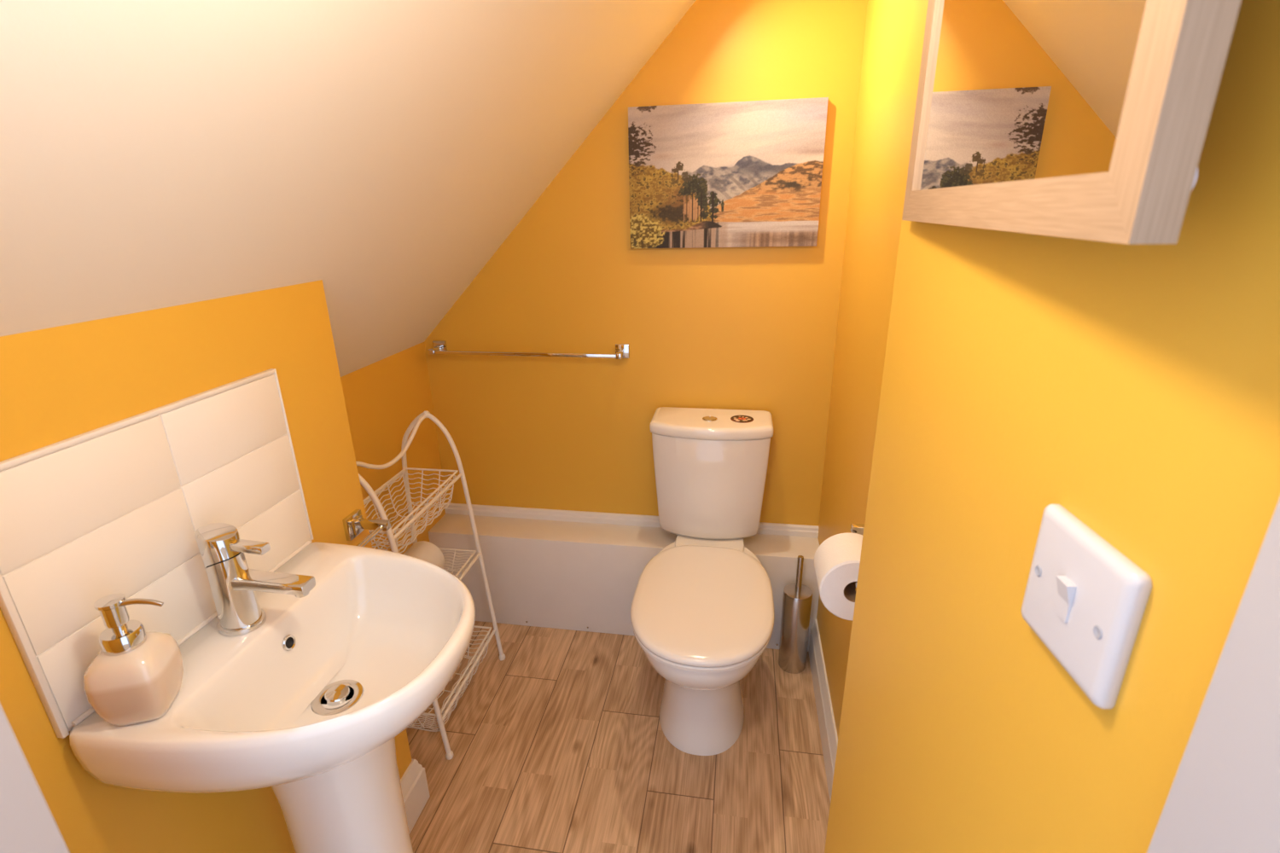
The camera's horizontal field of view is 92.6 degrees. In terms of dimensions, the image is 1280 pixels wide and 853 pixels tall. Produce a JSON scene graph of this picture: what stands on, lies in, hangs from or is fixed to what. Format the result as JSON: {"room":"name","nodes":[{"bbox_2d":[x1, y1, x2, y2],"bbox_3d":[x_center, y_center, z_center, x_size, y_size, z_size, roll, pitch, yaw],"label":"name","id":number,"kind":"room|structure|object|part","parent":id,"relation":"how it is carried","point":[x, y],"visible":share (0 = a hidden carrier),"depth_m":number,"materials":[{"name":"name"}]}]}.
{"room":"bathroom","nodes":[
{"label":"bathroom","id":0,"kind":"room"},
{"bbox_2d":[0,279,412,852],"bbox_3d":[-0.759,0.457,0.968,0.290,1.264,0.765,2,20,9],"label":"wall","id":1,"kind":"structure","parent":0,"point":[57,384],"depth_m":0.81,"materials":[{"name":"yellow paint"}]},
{"bbox_2d":[0,368,313,738],"bbox_3d":[-0.616,0.128,0.829,0.010,0.316,0.429,2,20,9],"label":"tile backsplash","id":2,"kind":"structure","parent":1,"relation":"attached to","point":[119,507],"depth_m":0.76,"materials":[{"name":"tile"}]},
{"bbox_2d":[342,509,391,546],"bbox_3d":[-0.533,0.209,1.152,0.081,0.047,0.134,2,20,9],"label":"toilet roll holder","id":3,"kind":"object","parent":1,"relation":"attached to","point":[354,524],"visible":0.95,"depth_m":1.18,"materials":[{"name":"silver metal"}]},
{"bbox_3d":[-0.561,0.193,1.198,0.011,0.047,0.047,2,20,9],"label":"wall plate","id":4,"kind":"part","parent":3,"relation":"part of","materials":[{"name":"silver metal"}]},
{"bbox_3d":[-0.507,0.211,1.135,0.010,0.010,0.109,2,20,9],"label":"rod","id":5,"kind":"part","parent":3,"relation":"part of","materials":[{"name":"silver metal"}]},
{"bbox_3d":[-0.518,0.191,1.190,0.064,0.016,0.016,2,20,9],"label":"arm","id":6,"kind":"part","parent":3,"relation":"part of","materials":[{"name":"silver metal"}]},
{"bbox_2d":[400,758,430,833],"bbox_3d":[-0.736,0.986,1.164,0.301,0.135,0.783,2,20,9],"label":"baseboard","id":7,"kind":"structure","parent":1,"relation":"attached to","point":[414,783],"depth_m":1.46,"materials":[{"name":"white wood"}]},
{"bbox_2d":[0,0,696,377],"bbox_3d":[-0.160,-0.564,0.903,1.598,1.469,1.720,2,20,9],"label":"ceiling","id":8,"kind":"structure","parent":0,"point":[154,154],"depth_m":0.75,"materials":[{"name":"white paint"}]},
{"bbox_2d":[340,342,446,554],"bbox_3d":[-0.815,0.318,1.788,0.100,0.973,0.835,2,20,9],"label":"wall","id":9,"kind":"structure","parent":0,"point":[382,398],"depth_m":1.85,"materials":[{"name":"yellow paint"}]},
{"bbox_2d":[406,621,830,852],"bbox_3d":[-0.134,1.179,0.871,3.000,0.050,3.100,2,20,9],"label":"floor","id":10,"kind":"structure","parent":0,"point":[559,744],"depth_m":1.61,"materials":[{"name":"brown wood"}]},
{"bbox_2d":[69,541,475,852],"bbox_3d":[-0.420,0.669,0.989,0.376,0.840,0.428,2,20,9],"label":"washbasin","id":11,"kind":"object","parent":10,"relation":"on","point":[310,705],"visible":0.98,"depth_m":0.86,"materials":[{"name":"white ceramic"}]},
{"bbox_2d":[83,593,183,726],"bbox_3d":[-0.569,0.257,0.692,0.089,0.149,0.074,-6,20,-14],"label":"soap dispenser","id":12,"kind":"object","parent":11,"relation":"on","point":[136,677],"visible":1,"depth_m":0.67,"materials":[{"name":"beige ceramic"}]},
{"bbox_2d":[194,523,315,636],"bbox_3d":[-0.515,0.207,0.826,0.150,0.151,0.056,2,20,9],"label":"mixer tap","id":13,"kind":"object","parent":11,"relation":"on","point":[234,586],"visible":1,"depth_m":0.81,"materials":[{"name":"silver metal"}]},
{"bbox_3d":[-0.520,0.159,0.810,0.056,0.014,0.017,2,20,9],"label":"lever","id":14,"kind":"part","parent":13,"relation":"part of","materials":[{"name":"silver metal"}]},
{"bbox_3d":[-0.496,0.210,0.824,0.112,0.020,0.035,2,20,9],"label":"spout","id":15,"kind":"part","parent":13,"relation":"part of","materials":[{"name":"silver metal"}]},
{"bbox_2d":[355,410,505,760],"bbox_3d":[-0.607,0.418,1.690,0.269,0.844,0.403,2,20,9],"label":"wire rack","id":16,"kind":"object","parent":10,"relation":"on","point":[373,497],"visible":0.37,"depth_m":1.73,"materials":[{"name":"white metal"}]},
{"bbox_3d":[-0.635,0.060,1.566,0.011,0.075,0.384,2,20,9],"label":"rail","id":17,"kind":"part","parent":16,"relation":"part of","materials":[{"name":"beige metal"}]},
{"bbox_3d":[-0.638,0.482,1.513,0.261,0.835,0.013,2,20,9],"label":"frame","id":18,"kind":"part","parent":16,"relation":"part of","materials":[{"name":"beige metal"}]},
{"bbox_2d":[363,467,458,553],"bbox_3d":[-0.634,0.232,1.628,0.166,0.104,0.364,2,20,9],"label":"basket","id":19,"kind":"object","parent":16,"relation":"on","point":[404,473],"depth_m":1.67,"materials":[{"name":"beige metal"}]},
{"bbox_2d":[403,541,444,568],"bbox_3d":[-0.633,0.401,1.752,0.111,0.111,0.100,2,20,9],"label":"toilet roll","id":20,"kind":"object","parent":16,"relation":"in","point":[427,551],"visible":0.35,"depth_m":1.75,"materials":[{"name":"white paper"}]},
{"bbox_2d":[407,625,491,732],"bbox_3d":[-0.606,0.740,1.806,0.222,0.101,0.364,2,20,9],"label":"basket","id":21,"kind":"object","parent":16,"relation":"on","point":[448,711],"depth_m":1.74,"materials":[{"name":"beige metal"}]},
{"bbox_3d":[-0.577,0.354,1.868,0.261,0.835,0.013,2,20,9],"label":"frame","id":22,"kind":"part","parent":16,"relation":"part of","materials":[{"name":"beige metal"}]},
{"bbox_2d":[438,547,476,578],"bbox_3d":[-0.621,0.457,1.707,0.198,0.056,0.364,2,20,9],"label":"basket","id":23,"kind":"object","parent":16,"relation":"on","point":[462,572],"depth_m":1.84,"materials":[{"name":"beige metal"}]},
{"bbox_2d":[630,407,774,756],"bbox_3d":[0.178,0.434,1.701,0.368,0.784,0.743,2,20,9],"label":"toilet","id":24,"kind":"object","parent":10,"relation":"on","point":[702,613],"visible":1,"depth_m":1.66,"materials":[{"name":"white ceramic"}]},
{"bbox_3d":[0.163,0.458,1.579,0.352,0.014,0.487,2,20,9],"label":"seat","id":25,"kind":"part","parent":24,"relation":"part of","materials":[{"name":"white plastic"}]},
{"bbox_3d":[0.162,0.438,1.572,0.356,0.024,0.492,2,20,9],"label":"lid","id":26,"kind":"part","parent":24,"relation":"part of","materials":[{"name":"white plastic"}]},
{"bbox_3d":[0.214,-0.008,1.832,0.361,0.035,0.185,2,20,9],"label":"cistern lid","id":27,"kind":"part","parent":24,"relation":"part of","materials":[{"name":"white ceramic"}]},
{"bbox_2d":[778,592,812,674],"bbox_3d":[0.481,0.630,1.901,0.085,0.270,0.085,2,20,9],"label":"brush holder","id":28,"kind":"object","parent":10,"relation":"on","point":[795,614],"visible":0.98,"depth_m":1.87,"materials":[{"name":"metal"}]},
{"bbox_2d":[783,555,812,600],"bbox_3d":[0.480,0.565,1.878,0.085,0.381,0.085,2,20,9],"label":"toilet brush","id":29,"kind":"object","parent":28,"relation":"in","point":[798,591],"visible":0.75,"depth_m":1.84,"materials":[{"name":"metal"}]},
{"bbox_3d":[0.478,0.500,1.854,0.085,0.006,0.085,2,20,9],"label":"lid","id":30,"kind":"part","parent":29,"relation":"part of","materials":[{"name":"metal"}]},
{"bbox_3d":[0.478,0.442,1.834,0.018,0.120,0.018,2,20,9],"label":"handle","id":31,"kind":"part","parent":29,"relation":"part of","materials":[{"name":"metal"}]},
{"bbox_2d":[424,0,867,525],"bbox_3d":[-0.024,-0.575,1.834,1.618,2.600,0.100,2,20,9],"label":"wall","id":32,"kind":"structure","parent":0,"point":[750,328],"depth_m":1.86,"materials":[{"name":"yellow paint"}]},
{"bbox_2d":[427,340,629,359],"bbox_3d":[-0.358,-0.236,1.921,0.649,0.044,0.072,2,20,9],"label":"towel rail","id":33,"kind":"object","parent":32,"relation":"attached to","point":[622,351],"visible":1,"depth_m":1.90,"materials":[{"name":"silver metal"}]},
{"bbox_3d":[-0.658,-0.246,1.965,0.017,0.017,0.065,2,20,9],"label":"arm","id":34,"kind":"part","parent":33,"relation":"part of","materials":[{"name":"silver metal"}]},
{"bbox_3d":[-0.060,-0.222,1.871,0.017,0.017,0.065,2,20,9],"label":"arm","id":35,"kind":"part","parent":33,"relation":"part of","materials":[{"name":"silver metal"}]},
{"bbox_2d":[428,513,819,651],"bbox_3d":[-0.066,0.524,2.104,1.298,0.351,0.149,2,20,9],"label":"ledge","id":36,"kind":"object","parent":32,"relation":"attached to","point":[555,574],"visible":0.64,"depth_m":2.06,"materials":[{"name":"white paint"}]},
{"bbox_2d":[444,502,818,537],"bbox_3d":[-0.058,0.319,2.101,1.298,0.036,0.014,2,20,9],"label":"trim","id":37,"kind":"structure","parent":32,"relation":"attached to","point":[456,509],"depth_m":2.12,"materials":[{"name":"white wood"}]},
{"bbox_2d":[628,97,828,248],"bbox_3d":[0.230,-0.685,1.685,0.524,0.372,0.022,2,20,9],"label":"picture","id":38,"kind":"object","parent":32,"relation":"attached to","point":[735,174],"visible":1,"depth_m":1.67,"materials":[{"name":"multicoloured fabric"}]},
{"bbox_2d":[816,0,928,737],"bbox_3d":[0.542,-0.348,1.175,0.120,2.600,1.096,2,20,9],"label":"wall","id":39,"kind":"structure","parent":0,"point":[894,31],"depth_m":1.39,"materials":[{"name":"yellow paint"}]},
{"bbox_2d":[808,619,837,801],"bbox_3d":[0.482,0.835,1.534,0.016,0.132,0.949,2,20,9],"label":"baseboard","id":40,"kind":"structure","parent":39,"relation":"attached to","point":[824,710],"depth_m":1.67,"materials":[{"name":"white wood"}]},
{"bbox_2d":[850,523,864,591],"bbox_3d":[0.395,0.217,1.103,0.057,0.049,0.216,10,23,29],"label":"toilet roll holder","id":41,"kind":"object","parent":39,"relation":"attached to","point":[855,528],"visible":0.16,"depth_m":1.15,"materials":[{"name":"silver metal"}]},
{"bbox_2d":[814,532,862,621],"bbox_3d":[0.372,0.263,1.076,0.120,0.120,0.098,2,20,9],"label":"toilet roll","id":42,"kind":"object","parent":41,"relation":"on","point":[837,559],"visible":0.62,"depth_m":1.04,"materials":[{"name":"white paper"}]},
{"bbox_3d":[0.379,0.239,1.089,0.024,0.018,0.169,5,20,15],"label":"rod","id":43,"kind":"part","parent":41,"relation":"part of","materials":[{"name":"silver metal"}]},
{"bbox_3d":[0.425,0.195,1.158,0.047,0.016,0.016,2,20,9],"label":"arm","id":44,"kind":"part","parent":41,"relation":"part of","materials":[{"name":"silver metal"}]},
{"bbox_2d":[824,0,1279,852],"bbox_3d":[0.361,-0.082,0.442,0.230,2.600,0.503,2,20,9],"label":"wall","id":45,"kind":"structure","parent":0,"point":[1133,390],"depth_m":0.39,"materials":[{"name":"yellow paint"}]},
{"bbox_2d":[901,0,1241,244],"bbox_3d":[0.237,-0.396,0.342,0.024,0.540,0.424,3,20,10],"label":"wall mirror","id":46,"kind":"object","parent":45,"relation":"attached to","point":[1084,119],"visible":1,"depth_m":0.30,"materials":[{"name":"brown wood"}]},
{"bbox_3d":[0.232,-0.396,0.343,0.005,0.488,0.373,3,20,10],"label":"glass","id":47,"kind":"part","parent":46,"relation":"part of","materials":[{"name":"silver mirror"}]},
{"bbox_2d":[1021,504,1151,709],"bbox_3d":[0.254,0.102,0.362,0.015,0.086,0.086,1,20,4],"label":"light switch","id":48,"kind":"object","parent":45,"relation":"attached to","point":[1085,601],"visible":1,"depth_m":0.35,"materials":[{"name":"white plastic"}]},
{"bbox_3d":[-0.185,0.046,0.255,3.000,2.500,0.100,2,20,9],"label":"wall","id":49,"kind":"structure","parent":0,"visible":0},
{"bbox_2d":[0,703,69,852],"bbox_3d":[-0.425,0.487,0.450,0.042,1.546,0.110,2,20,9],"label":"trim","id":50,"kind":"structure","parent":49,"relation":"attached to","point":[27,823],"depth_m":0.41,"materials":[{"name":"grey paint"}]},
{"bbox_2d":[1146,498,1279,852],"bbox_3d":[0.274,0.278,0.256,0.078,2.050,0.115,1,20,4],"label":"trim","id":51,"kind":"structure","parent":49,"relation":"attached to","point":[1224,797],"depth_m":0.24,"materials":[{"name":"grey paint"}]}
]}

